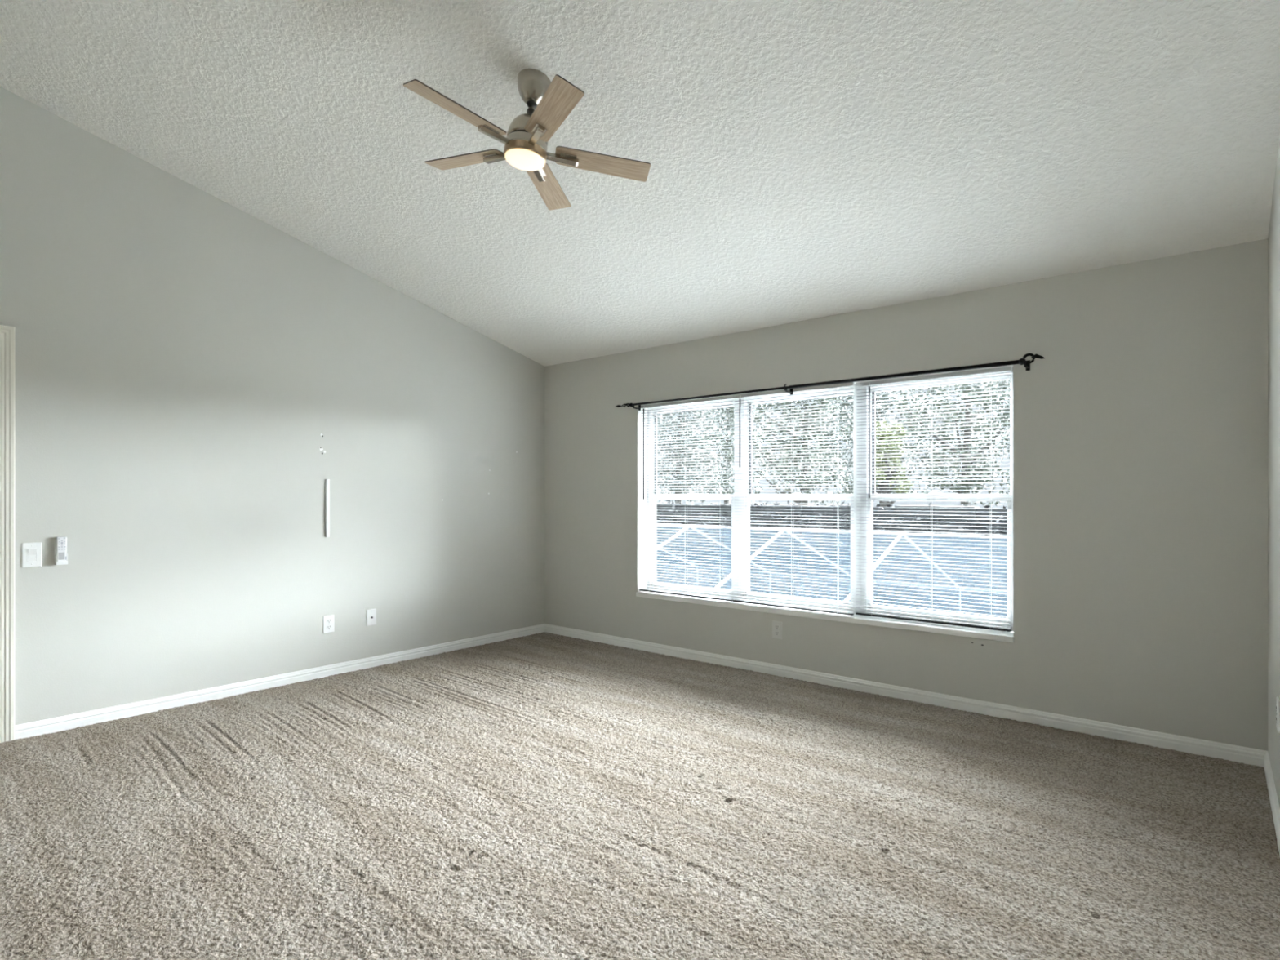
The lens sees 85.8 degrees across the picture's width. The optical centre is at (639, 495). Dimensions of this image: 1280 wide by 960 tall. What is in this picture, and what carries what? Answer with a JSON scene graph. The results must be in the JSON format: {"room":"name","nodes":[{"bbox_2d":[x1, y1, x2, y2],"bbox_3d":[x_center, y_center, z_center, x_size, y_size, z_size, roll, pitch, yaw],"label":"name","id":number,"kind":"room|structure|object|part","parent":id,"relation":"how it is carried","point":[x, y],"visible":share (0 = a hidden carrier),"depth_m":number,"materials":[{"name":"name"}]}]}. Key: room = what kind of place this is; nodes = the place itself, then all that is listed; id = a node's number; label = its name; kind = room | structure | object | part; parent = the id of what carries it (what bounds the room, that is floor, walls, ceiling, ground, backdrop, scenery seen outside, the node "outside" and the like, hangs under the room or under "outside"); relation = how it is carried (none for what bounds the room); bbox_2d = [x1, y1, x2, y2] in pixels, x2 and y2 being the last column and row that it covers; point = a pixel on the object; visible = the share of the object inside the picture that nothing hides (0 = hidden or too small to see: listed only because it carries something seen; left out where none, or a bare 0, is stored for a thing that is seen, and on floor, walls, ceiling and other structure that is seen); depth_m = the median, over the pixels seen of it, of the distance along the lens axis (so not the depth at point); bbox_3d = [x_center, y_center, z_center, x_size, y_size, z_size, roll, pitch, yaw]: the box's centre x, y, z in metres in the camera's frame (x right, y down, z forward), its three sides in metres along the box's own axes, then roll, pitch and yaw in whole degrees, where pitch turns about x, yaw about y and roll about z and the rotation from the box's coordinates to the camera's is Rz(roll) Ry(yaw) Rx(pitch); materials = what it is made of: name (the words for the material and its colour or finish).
{"room":"empty bedroom","nodes":[
{"label":"empty bedroom","id":0,"kind":"room"},
{"bbox_2d":[0,86,544,724],"bbox_3d":[-2.582,-0.502,4.762,0.223,3.844,4.950,0,0,40],"label":"wall","id":1,"kind":"structure","parent":0,"point":[193,373],"depth_m":4.45,"materials":[{"name":"grey paint"}]},
{"bbox_2d":[0,324,14,742],"bbox_3d":[-3.714,0.217,3.393,0.239,2.226,0.919,0,0,40],"label":"door","id":2,"kind":"structure","parent":1,"relation":"in","point":[6,332],"depth_m":3.65,"materials":[{"name":"white paint"}]},
{"bbox_2d":[22,542,41,567],"bbox_3d":[-3.292,0.324,3.732,0.014,0.132,0.080,0,0,40],"label":"light switch","id":3,"kind":"object","parent":1,"relation":"attached to","point":[31,552],"visible":1,"depth_m":3.73,"materials":[{"name":"white plastic"}]},
{"bbox_3d":[-3.292,0.324,3.732,0.004,0.076,0.043,0,0,40],"label":"switch frame","id":4,"kind":"part","parent":3,"relation":"part of","materials":[{"name":"white plastic"}]},
{"bbox_2d":[54,539,67,564],"bbox_3d":[-3.206,0.315,3.818,0.037,0.138,0.050,0,0,40],"label":"cradle","id":5,"kind":"object","parent":1,"relation":"attached to","point":[56,562],"visible":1,"depth_m":3.81,"materials":[{"name":"white plastic"}]},
{"bbox_2d":[56,536,66,561],"bbox_3d":[-3.204,0.304,3.816,0.025,0.148,0.042,0,0,40],"label":"remote control","id":6,"kind":"object","parent":5,"relation":"in","point":[61,541],"visible":1,"depth_m":3.81,"materials":[{"name":"white plastic"}]},
{"bbox_2d":[14,623,544,739],"bbox_3d":[-2.122,1.290,5.132,0.015,0.120,3.792,0,0,40],"label":"baseboard","id":7,"kind":"structure","parent":1,"relation":"attached to","point":[57,724],"depth_m":4.53,"materials":[{"name":"white paint"}]},
{"bbox_2d":[324,479,329,537],"bbox_3d":[-2.255,0.093,4.973,0.015,0.417,0.028,0,0,40],"label":"cord cover","id":8,"kind":"object","parent":1,"relation":"attached to","point":[326,481],"visible":1,"depth_m":4.97,"materials":[{"name":"white plastic"}]},
{"bbox_2d":[323,614,333,633],"bbox_3d":[-2.251,0.932,4.982,0.010,0.126,0.080,0,0,40],"label":"wall outlet","id":9,"kind":"object","parent":1,"relation":"attached to","point":[328,620],"visible":1,"depth_m":4.98,"materials":[{"name":"white plastic"}]},
{"bbox_2d":[366,608,376,626],"bbox_3d":[-2.035,0.928,5.231,0.023,0.124,0.076,0,0,40],"label":"cable plate","id":10,"kind":"object","parent":1,"relation":"attached to","point":[371,613],"visible":1,"depth_m":5.23,"materials":[{"name":"white plastic"}]},
{"bbox_2d":[0,631,1279,959],"bbox_3d":[-0.533,1.310,3.052,5.120,0.031,4.950,0,0,40],"label":"floor","id":11,"kind":"structure","parent":0,"point":[541,796],"depth_m":2.70,"materials":[{"name":"beige carpet"}]},
{"bbox_2d":[0,0,1279,366],"bbox_3d":[-0.437,-1.867,3.167,5.560,1.519,5.690,0,0,40],"label":"ceiling","id":12,"kind":"structure","parent":0,"point":[808,159],"depth_m":3.24,"materials":[{"name":"white paint"}]},
{"bbox_2d":[403,68,650,210],"bbox_3d":[-0.483,-1.639,2.991,1.063,0.406,1.022,0,0,-27],"label":"ceiling fan","id":13,"kind":"object","parent":12,"relation":"hanging from","point":[528,135],"visible":1,"depth_m":2.98,"materials":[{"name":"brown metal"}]},
{"bbox_3d":[-0.738,-1.559,2.787,0.420,0.006,0.120,9,8,-44],"label":"blade","id":14,"kind":"part","parent":13,"relation":"part of","materials":[{"name":"brown wood"}]},
{"bbox_3d":[-0.798,-1.548,3.180,0.420,0.006,0.120,5,9,28],"label":"blade","id":15,"kind":"part","parent":13,"relation":"part of","materials":[{"name":"brown wood"}]},
{"bbox_3d":[-0.446,-1.498,3.357,0.120,0.006,0.420,-6,-5,9],"label":"blade","id":16,"kind":"part","parent":13,"relation":"part of","materials":[{"name":"brown wood"}]},
{"bbox_3d":[-0.348,-1.515,2.722,0.120,0.006,0.420,21,-9,-25],"label":"blade","id":17,"kind":"part","parent":13,"relation":"part of","materials":[{"name":"brown wood"}]},
{"bbox_3d":[-0.168,-1.478,3.074,0.420,0.006,0.120,7,-15,-8],"label":"blade","id":18,"kind":"part","parent":13,"relation":"part of","materials":[{"name":"brown wood"}]},
{"bbox_2d":[544,238,1267,751],"bbox_3d":[1.123,0.063,5.036,5.560,2.714,0.222,0,0,40],"label":"wall","id":19,"kind":"structure","parent":0,"point":[1140,429],"depth_m":3.84,"materials":[{"name":"grey paint"}]},
{"bbox_2d":[647,398,739,599],"bbox_3d":[0.442,0.026,5.683,0.922,1.591,0.096,0,0,40],"label":"window","id":20,"kind":"structure","parent":19,"relation":"in","point":[651,500],"depth_m":5.66,"materials":[{"name":"white plastic"}]},
{"bbox_2d":[639,395,733,601],"bbox_3d":[0.350,0.024,5.566,0.926,1.578,0.046,0,0,40],"label":"window blind","id":21,"kind":"object","parent":20,"relation":"attached to","point":[729,397],"visible":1,"depth_m":5.57,"materials":[{"name":"white plastic"}]},
{"bbox_3d":[0.356,0.807,5.573,0.922,0.011,0.024,0,0,40],"label":"rail","id":22,"kind":"part","parent":21,"relation":"part of","materials":[{"name":"grey plastic"}]},
{"bbox_3d":[0.371,0.032,5.561,0.001,1.555,0.028,0,0,40],"label":"ladder cord","id":23,"kind":"part","parent":21,"relation":"part of","materials":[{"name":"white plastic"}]},
{"bbox_3d":[0.629,0.032,5.345,0.001,1.555,0.028,0,0,40],"label":"ladder cord","id":24,"kind":"part","parent":21,"relation":"part of","materials":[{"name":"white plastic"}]},
{"bbox_3d":[0.424,0.392,5.673,0.844,0.794,0.028,0,0,40],"label":"sash","id":25,"kind":"part","parent":20,"relation":"part of","materials":[{"name":"clear plastic"}]},
{"bbox_3d":[0.446,-0.348,5.699,0.844,0.776,0.026,0,0,40],"label":"sash","id":26,"kind":"part","parent":20,"relation":"part of","materials":[{"name":"clear plastic"}]},
{"bbox_2d":[772,620,782,639],"bbox_3d":[0.995,0.978,4.995,0.080,0.126,0.010,0,0,40],"label":"wall outlet","id":27,"kind":"object","parent":19,"relation":"attached to","point":[776,625],"visible":1,"depth_m":4.99,"materials":[{"name":"white plastic"}]},
{"bbox_2d":[739,383,860,613],"bbox_3d":[1.168,0.026,5.077,0.969,1.591,0.096,0,0,40],"label":"window","id":28,"kind":"structure","parent":19,"relation":"in","point":[855,546],"depth_m":5.04,"materials":[{"name":"white plastic"}]},
{"bbox_2d":[732,382,853,615],"bbox_3d":[1.074,0.024,4.961,0.952,1.578,0.046,0,0,40],"label":"window blind","id":29,"kind":"object","parent":28,"relation":"attached to","point":[851,384],"visible":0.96,"depth_m":4.95,"materials":[{"name":"white plastic"}]},
{"bbox_3d":[1.095,0.032,4.956,0.001,1.555,0.028,0,0,40],"label":"ladder cord","id":30,"kind":"part","parent":29,"relation":"part of","materials":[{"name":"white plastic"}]},
{"bbox_3d":[1.080,0.807,4.968,0.948,0.011,0.024,0,0,40],"label":"rail","id":31,"kind":"part","parent":29,"relation":"part of","materials":[{"name":"grey plastic"}]},
{"bbox_3d":[1.360,0.032,4.734,0.001,1.555,0.028,0,0,40],"label":"ladder cord","id":32,"kind":"part","parent":29,"relation":"part of","materials":[{"name":"white fabric"}]},
{"bbox_3d":[1.155,0.392,5.062,0.877,0.794,0.028,0,0,40],"label":"sash","id":33,"kind":"part","parent":28,"relation":"part of","materials":[{"name":"clear plastic"}]},
{"bbox_3d":[1.177,-0.348,5.089,0.877,0.776,0.026,0,0,40],"label":"sash","id":34,"kind":"part","parent":28,"relation":"part of","materials":[{"name":"clear plastic"}]},
{"bbox_2d":[635,591,1013,642],"bbox_3d":[1.114,0.840,4.975,2.869,0.036,0.146,0,0,40],"label":"window sill","id":35,"kind":"structure","parent":19,"relation":"attached to","point":[988,634],"depth_m":4.63,"materials":[{"name":"white paint"}]},
{"bbox_2d":[615,353,1044,410],"bbox_3d":[1.041,-0.759,4.884,3.212,0.084,0.119,0,0,40],"label":"curtain rod","id":36,"kind":"object","parent":19,"relation":"attached to","point":[1022,361],"visible":1,"depth_m":4.46,"materials":[{"name":"black metal"}]},
{"bbox_2d":[544,623,1266,767],"bbox_3d":[1.048,1.290,4.946,5.120,0.120,0.015,0,0,40],"label":"baseboard","id":37,"kind":"structure","parent":19,"relation":"attached to","point":[1232,753],"depth_m":4.18,"materials":[{"name":"white paint"}]},
{"bbox_2d":[860,367,1013,631],"bbox_3d":[1.912,0.026,4.456,0.970,1.591,0.096,0,0,40],"label":"window","id":38,"kind":"structure","parent":19,"relation":"in","point":[864,485],"depth_m":4.54,"materials":[{"name":"white plastic"}]},
{"bbox_2d":[855,366,1011,631],"bbox_3d":[1.837,0.024,4.397,0.954,1.578,0.046,0,0,40],"label":"window blind","id":39,"kind":"object","parent":38,"relation":"attached to","point":[1004,369],"visible":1,"depth_m":4.37,"materials":[{"name":"white plastic"}]},
{"bbox_3d":[1.563,0.032,4.637,0.001,1.555,0.028,0,0,40],"label":"ladder cord","id":40,"kind":"part","parent":39,"relation":"part of","materials":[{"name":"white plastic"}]},
{"bbox_3d":[1.842,0.807,4.404,0.950,0.011,0.024,0,0,40],"label":"rail","id":41,"kind":"part","parent":39,"relation":"part of","materials":[{"name":"grey plastic"}]},
{"bbox_3d":[2.123,0.032,4.169,0.001,1.555,0.028,0,0,40],"label":"ladder cord","id":42,"kind":"part","parent":39,"relation":"part of","materials":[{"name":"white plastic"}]},
{"bbox_3d":[1.905,0.392,4.436,0.892,0.794,0.028,0,0,40],"label":"sash","id":43,"kind":"part","parent":38,"relation":"part of","materials":[{"name":"clear plastic"}]},
{"bbox_3d":[1.927,-0.348,4.463,0.892,0.776,0.026,0,0,40],"label":"sash","id":44,"kind":"part","parent":38,"relation":"part of","materials":[{"name":"clear plastic"}]},
{"bbox_2d":[1267,135,1279,807],"bbox_3d":[1.516,-0.502,1.341,0.220,3.844,4.950,0,0,40],"label":"wall","id":45,"kind":"structure","parent":0,"point":[1273,239],"depth_m":2.94,"materials":[{"name":"grey paint"}]},
{"bbox_2d":[1263,751,1279,854],"bbox_3d":[1.426,1.290,1.416,0.015,0.120,4.950,0,0,40],"label":"baseboard","id":46,"kind":"structure","parent":45,"relation":"attached to","point":[1273,799],"depth_m":2.86,"materials":[{"name":"white paint"}]},
{"bbox_2d":[1275,696,1279,733],"bbox_3d":[2.531,0.870,2.734,0.010,0.126,0.080,0,0,40],"label":"wall outlet","id":47,"kind":"object","parent":45,"relation":"attached to","point":[1277,704],"visible":1,"depth_m":2.71,"materials":[{"name":"white plastic"}]},
{"label":"outside","id":48,"kind":"structure","parent":0,"visible":0},
{"bbox_3d":[28.090,4.500,41.327,120.000,0.200,89.500,0,0,40],"label":"lawn","id":49,"kind":"structure","parent":48,"visible":0},
{"bbox_2d":[657,407,728,504],"bbox_3d":[1.548,-0.473,28.900,4.345,9.756,3.808,0,0,-25],"label":"leafy tree","id":50,"kind":"object","parent":49,"relation":"on","point":[677,458],"visible":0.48,"depth_m":28.45,"materials":[{"name":"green plant"}]},
{"bbox_2d":[685,403,773,504],"bbox_3d":[4.754,-1.685,36.627,5.368,12.180,6.221,0,0,23],"label":"leafy tree","id":51,"kind":"object","parent":49,"relation":"on","point":[731,459],"visible":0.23,"depth_m":35.75,"materials":[{"name":"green plant"}]},
{"bbox_2d":[751,395,853,506],"bbox_3d":[5.832,-0.485,24.840,3.742,9.781,4.396,0,0,-9],"label":"leafy tree","id":52,"kind":"object","parent":49,"relation":"on","point":[812,477],"visible":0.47,"depth_m":24.58,"materials":[{"name":"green plant"}]},
{"bbox_2d":[656,499,1007,536],"bbox_3d":[3.967,2.263,20.134,19.359,4.365,1.737,0,0,40],"label":"hedge","id":53,"kind":"object","parent":49,"relation":"on","point":[832,509],"visible":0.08,"depth_m":18.62,"materials":[{"name":"green plant"}]},
{"bbox_2d":[808,388,937,494],"bbox_3d":[10.277,-1.633,31.592,5.909,12.077,6.064,0,0,40],"label":"leafy tree","id":54,"kind":"object","parent":49,"relation":"on","point":[909,491],"visible":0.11,"depth_m":30.63,"materials":[{"name":"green plant"}]},
{"bbox_2d":[875,419,913,506],"bbox_3d":[7.117,1.076,19.927,1.490,6.660,1.448,0,0,24],"label":"leafy bush","id":55,"kind":"object","parent":49,"relation":"on","point":[882,491],"visible":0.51,"depth_m":19.68,"materials":[{"name":"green plant"}]},
{"bbox_2d":[894,379,1009,506],"bbox_3d":[10.016,-0.457,21.568,3.732,9.725,4.975,0,0,7],"label":"leafy tree","id":56,"kind":"object","parent":49,"relation":"on","point":[962,482],"visible":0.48,"depth_m":21.41,"materials":[{"name":"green plant"}]},
{"bbox_2d":[980,379,1009,459],"bbox_3d":[16.723,-1.633,26.667,6.503,12.076,5.795,0,0,40],"label":"leafy tree","id":57,"kind":"object","parent":49,"relation":"on","point":[1007,433],"visible":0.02,"depth_m":27.80,"materials":[{"name":"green plant"}]},
{"bbox_3d":[3.287,4.385,12.401,17.000,0.030,7.300,0,0,40],"label":"pool deck","id":58,"kind":"object","parent":49,"relation":"on","visible":0},
{"bbox_2d":[656,524,1013,632],"bbox_3d":[2.695,2.493,12.837,13.050,3.753,6.760,0,0,40],"label":"screen enclosure","id":59,"kind":"object","parent":58,"relation":"on","point":[825,536],"visible":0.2,"depth_m":10.73,"materials":[{"name":"white metal"}]},
{"bbox_3d":[-0.881,1.270,13.634,2.170,1.260,3.350,0,0,40],"label":"screen panel","id":60,"kind":"part","parent":59,"relation":"part of","materials":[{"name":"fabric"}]},
{"bbox_3d":[0.785,1.270,12.243,2.170,1.260,3.350,0,0,40],"label":"screen panel","id":61,"kind":"part","parent":59,"relation":"part of","materials":[{"name":"metal"}]},
{"bbox_3d":[2.451,1.270,10.852,2.170,1.260,3.350,0,0,40],"label":"screen panel","id":62,"kind":"part","parent":59,"relation":"part of","materials":[{"name":"metal"}]},
{"bbox_3d":[4.116,1.270,9.461,2.170,1.260,3.350,0,0,40],"label":"screen panel","id":63,"kind":"part","parent":59,"relation":"part of","materials":[{"name":"metal"}]}
]}

